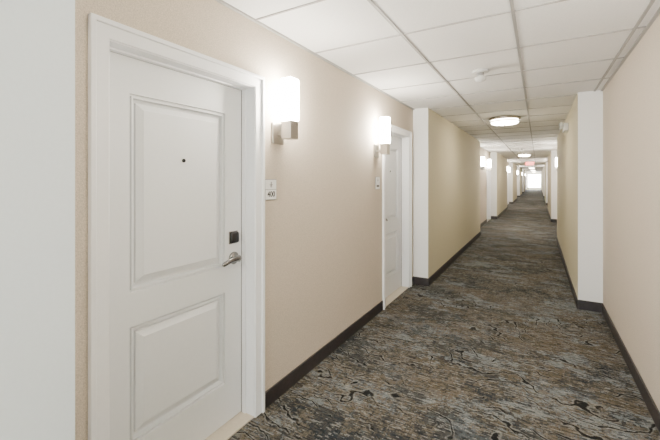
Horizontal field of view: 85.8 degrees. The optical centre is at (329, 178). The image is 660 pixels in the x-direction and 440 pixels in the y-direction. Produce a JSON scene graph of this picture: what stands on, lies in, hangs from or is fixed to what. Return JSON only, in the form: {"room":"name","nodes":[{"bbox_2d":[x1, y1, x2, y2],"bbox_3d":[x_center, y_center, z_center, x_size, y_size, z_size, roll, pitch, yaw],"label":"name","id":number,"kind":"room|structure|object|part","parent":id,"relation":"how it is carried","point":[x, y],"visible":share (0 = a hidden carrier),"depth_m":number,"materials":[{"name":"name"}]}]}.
{"room":"hotel corridor","nodes":[
{"label":"hotel corridor","id":0,"kind":"room"},
{"bbox_2d":[0,0,74,439],"bbox_3d":[-1.942,0.244,-0.383,0.369,2.440,3.776,0,0,30],"label":"wall","id":1,"kind":"structure","parent":0,"point":[37,37],"depth_m":1.06,"materials":[{"name":"white paint"}]},
{"bbox_2d":[75,0,412,439],"bbox_3d":[0.008,0.244,3.151,0.160,2.440,4.294,0,0,30],"label":"wall","id":2,"kind":"structure","parent":0,"point":[323,225],"depth_m":2.56,"materials":[{"name":"beige paint"}]},
{"bbox_2d":[88,13,264,439],"bbox_3d":[-0.738,0.411,1.842,0.176,2.105,1.010,0,0,30],"label":"door","id":3,"kind":"structure","parent":2,"relation":"in","point":[176,133],"depth_m":1.78,"materials":[{"name":"white wood"}]},
{"bbox_3d":[-0.585,0.479,2.104,0.068,0.074,0.164,0,0,30],"label":"lever handle","id":4,"kind":"part","parent":3,"relation":"part of","materials":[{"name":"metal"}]},
{"bbox_2d":[265,179,275,199],"bbox_3d":[-0.385,0.069,2.312,0.009,0.136,0.116,0,0,30],"label":"room sign","id":5,"kind":"object","parent":2,"relation":"attached to","point":[270,184],"visible":0.95,"depth_m":2.31,"materials":[{"name":"white plastic"}]},
{"bbox_3d":[-0.384,0.102,2.311,0.003,0.063,0.108,0,0,30],"label":"number panel","id":6,"kind":"part","parent":5,"relation":"part of","materials":[{"name":"white plastic"}]},
{"bbox_3d":[-0.384,0.036,2.311,0.003,0.062,0.108,0,0,30],"label":"emblem panel","id":7,"kind":"part","parent":5,"relation":"part of","materials":[{"name":"white plastic"}]},
{"bbox_2d":[272,77,298,144],"bbox_3d":[-0.288,-0.445,2.336,0.152,0.423,0.120,0,0,30],"label":"wall sconce","id":8,"kind":"object","parent":2,"relation":"attached to","point":[289,86],"visible":1,"depth_m":2.29,"materials":[{"name":"white glass"}]},
{"bbox_3d":[-0.263,-0.516,2.322,0.094,0.280,0.096,0,0,30],"label":"lamp shade","id":9,"kind":"part","parent":8,"relation":"part of","materials":[{"name":"white glass"}]},
{"bbox_2d":[265,231,480,408],"bbox_3d":[1.461,1.411,5.254,0.221,0.105,9.392,0,0,30],"label":"baseboard","id":10,"kind":"structure","parent":2,"relation":"attached to","point":[272,394],"depth_m":2.99,"materials":[{"name":"grey plastic"}]},
{"bbox_2d":[375,177,379,188],"bbox_3d":[0.517,0.044,3.853,0.009,0.136,0.116,0,0,30],"label":"room sign","id":11,"kind":"object","parent":2,"relation":"attached to","point":[377,179],"visible":1,"depth_m":3.84,"materials":[{"name":"white plastic"}]},
{"bbox_2d":[374,116,389,157],"bbox_3d":[0.559,-0.445,3.782,0.152,0.423,0.120,0,0,30],"label":"wall sconce","id":12,"kind":"object","parent":2,"relation":"attached to","point":[384,121],"visible":1,"depth_m":3.73,"materials":[{"name":"white glass"}]},
{"bbox_3d":[0.584,-0.516,3.768,0.094,0.280,0.096,0,0,30],"label":"lamp shade","id":13,"kind":"part","parent":12,"relation":"part of","materials":[{"name":"white glass"}]},
{"bbox_2d":[382,124,411,309],"bbox_3d":[0.785,0.411,4.442,0.176,2.105,1.010,0,0,30],"label":"door","id":14,"kind":"structure","parent":2,"relation":"in","point":[396,166],"depth_m":4.66,"materials":[{"name":"white wood"}]},
{"bbox_2d":[215,0,659,171],"bbox_3d":[13.178,-1.020,23.373,2.440,0.112,60.056,0,0,30],"label":"ceiling","id":15,"kind":"structure","parent":0,"point":[538,55],"depth_m":2.65,"materials":[{"name":"tile"}]},
{"bbox_2d":[472,68,488,82],"bbox_3d":[1.357,-0.925,3.204,0.146,0.102,0.146,0,0,30],"label":"smoke detector","id":16,"kind":"object","parent":15,"relation":"attached to","point":[480,77],"visible":1,"depth_m":3.17,"materials":[{"name":"white plastic"}]},
{"bbox_2d":[489,115,520,125],"bbox_3d":[2.788,-0.915,5.668,0.460,0.122,0.460,0,0,30],"label":"ceiling light","id":17,"kind":"object","parent":15,"relation":"attached to","point":[509,119],"visible":1,"depth_m":5.52,"materials":[{"name":"white glass"}]},
{"bbox_2d":[518,153,530,156],"bbox_3d":[7.530,-0.915,13.761,0.460,0.122,0.460,0,0,30],"label":"ceiling light","id":18,"kind":"object","parent":15,"relation":"attached to","point":[523,154],"visible":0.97,"depth_m":13.60,"materials":[{"name":"white glass"}]},
{"bbox_2d":[526,162,534,165],"bbox_3d":[10.311,-0.826,18.298,0.404,0.300,0.100,0,0,30],"label":"exit sign","id":19,"kind":"object","parent":15,"relation":"hanging from","point":[527,163],"visible":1,"depth_m":18.27,"materials":[{"name":"red plastic"}]},
{"bbox_2d":[228,189,659,439],"bbox_3d":[13.178,1.514,23.373,2.440,0.100,60.056,0,0,30],"label":"floor","id":20,"kind":"structure","parent":0,"point":[499,346],"depth_m":2.79,"materials":[{"name":"carpet"}]},
{"bbox_2d":[413,108,479,277],"bbox_3d":[2.469,0.244,7.145,0.369,2.440,5.086,0,0,30],"label":"wall","id":21,"kind":"structure","parent":0,"point":[446,159],"depth_m":5.53,"materials":[{"name":"paint"}]},
{"bbox_2d":[480,147,490,223],"bbox_3d":[4.750,0.244,11.244,0.160,2.440,4.294,0,0,30],"label":"wall","id":22,"kind":"structure","parent":0,"point":[483,153],"depth_m":11.37,"materials":[{"name":"beige paint"}]},
{"bbox_2d":[480,157,484,169],"bbox_3d":[4.453,-0.445,10.430,0.152,0.423,0.120,0,0,30],"label":"wall sconce","id":23,"kind":"object","parent":22,"relation":"attached to","point":[482,158],"visible":0.8,"depth_m":10.38,"materials":[{"name":"white glass"}]},
{"bbox_3d":[4.478,-0.516,10.415,0.094,0.280,0.096,0,0,30],"label":"lamp shade","id":24,"kind":"part","parent":23,"relation":"part of","materials":[{"name":"white glass"}]},
{"bbox_2d":[486,159,490,171],"bbox_3d":[5.301,-0.445,11.876,0.152,0.423,0.120,0,0,30],"label":"wall sconce","id":25,"kind":"object","parent":22,"relation":"attached to","point":[489,160],"visible":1,"depth_m":11.82,"materials":[{"name":"white glass"}]},
{"bbox_2d":[487,160,490,221],"bbox_3d":[5.527,0.411,12.535,0.176,2.105,1.010,0,0,30],"label":"door","id":26,"kind":"structure","parent":22,"relation":"in","point":[488,172],"depth_m":12.88,"materials":[{"name":"white wood"}]},
{"bbox_2d":[491,152,506,215],"bbox_3d":[7.211,0.244,15.238,0.369,2.440,5.086,0,0,30],"label":"wall","id":27,"kind":"structure","parent":0,"point":[498,162],"depth_m":13.51,"materials":[{"name":"paint"}]},
{"bbox_2d":[491,207,507,218],"bbox_3d":[7.285,1.411,15.195,0.221,0.105,5.110,0,0,30],"label":"baseboard","id":28,"kind":"structure","parent":27,"relation":"attached to","point":[505,209],"depth_m":13.73,"materials":[{"name":"grey plastic"}]},
{"bbox_2d":[509,163,516,201],"bbox_3d":[11.953,0.244,23.331,0.369,2.440,5.086,0,0,30],"label":"wall","id":29,"kind":"structure","parent":0,"point":[513,167],"depth_m":21.13,"materials":[{"name":"paint"}]},
{"bbox_2d":[517,167,521,195],"bbox_3d":[16.695,0.244,31.424,0.369,2.440,5.086,0,0,30],"label":"wall","id":30,"kind":"structure","parent":0,"point":[519,177],"depth_m":29.22,"materials":[{"name":"paint"}]},
{"bbox_2d":[522,170,524,191],"bbox_3d":[21.437,0.244,39.517,0.369,2.440,5.086,0,0,30],"label":"wall","id":31,"kind":"structure","parent":0,"point":[523,171],"depth_m":37.29,"materials":[{"name":"paint"}]},
{"bbox_2d":[525,171,526,189],"bbox_3d":[26.179,0.244,47.611,0.369,2.440,5.086,0,0,30],"label":"wall","id":32,"kind":"structure","parent":0,"point":[525,171],"depth_m":45.36,"materials":[{"name":"paint"}]},
{"bbox_2d":[527,172,540,189],"bbox_3d":[28.396,0.244,49.346,2.440,2.440,0.150,0,0,30],"label":"wall","id":33,"kind":"structure","parent":0,"point":[527,172],"depth_m":49.38,"materials":[{"name":"white paint"}]},
{"bbox_2d":[528,174,540,187],"bbox_3d":[28.380,0.264,49.326,1.600,1.900,0.100,0,0,30],"label":"window","id":34,"kind":"structure","parent":33,"relation":"in","point":[534,180],"depth_m":49.31,"materials":[{"name":"white glass"}]},
{"bbox_2d":[543,167,544,195],"bbox_3d":[18.475,0.244,30.381,0.385,2.440,5.086,0,0,30],"label":"wall","id":35,"kind":"structure","parent":0,"point":[543,167],"depth_m":28.68,"materials":[{"name":"paint"}]},
{"bbox_2d":[545,162,547,202],"bbox_3d":[13.733,0.244,22.288,0.385,2.440,5.086,0,0,30],"label":"wall","id":36,"kind":"structure","parent":0,"point":[546,163],"depth_m":20.18,"materials":[{"name":"paint"}]},
{"bbox_2d":[548,150,556,218],"bbox_3d":[8.991,0.244,14.195,0.385,2.440,5.086,0,0,30],"label":"wall","id":37,"kind":"structure","parent":0,"point":[552,173],"depth_m":12.08,"materials":[{"name":"paint"}]},
{"bbox_2d":[547,208,556,221],"bbox_3d":[8.917,1.411,14.239,0.237,0.105,5.110,0,0,30],"label":"baseboard","id":38,"kind":"structure","parent":37,"relation":"attached to","point":[551,220],"depth_m":12.08,"materials":[{"name":"grey plastic"}]},
{"bbox_2d":[557,90,602,302],"bbox_3d":[4.249,0.244,6.102,0.385,2.440,5.086,0,0,30],"label":"wall","id":39,"kind":"structure","parent":0,"point":[580,149],"depth_m":3.98,"materials":[{"name":"paint"}]},
{"bbox_2d":[559,122,568,132],"bbox_3d":[3.524,-0.782,5.353,0.112,0.143,0.300,0,0,30],"label":"emergency light","id":40,"kind":"object","parent":39,"relation":"attached to","point":[564,126],"visible":1,"depth_m":5.26,"materials":[{"name":"white plastic"}]},
{"bbox_2d":[603,14,659,411],"bbox_3d":[1.975,0.244,1.999,0.160,2.440,4.294,0,0,30],"label":"wall","id":41,"kind":"structure","parent":0,"point":[631,99],"depth_m":2.65,"materials":[{"name":"paint"}]},
{"bbox_2d":[556,236,659,432],"bbox_3d":[3.093,1.411,4.298,0.237,0.105,9.392,0,0,30],"label":"baseboard","id":42,"kind":"structure","parent":41,"relation":"attached to","point":[654,412],"depth_m":2.97,"materials":[{"name":"grey plastic"}]},
{"bbox_3d":[9.492,0.244,19.337,0.160,2.440,4.294,0,0,30],"label":"wall","id":43,"kind":"structure","parent":0,"visible":0},
{"bbox_2d":[507,174,508,204],"bbox_3d":[10.269,0.411,20.628,0.176,2.105,1.010,0,0,30],"label":"door","id":44,"kind":"structure","parent":43,"relation":"in","point":[507,174],"depth_m":20.15,"materials":[{"name":"white wood"}]}
]}

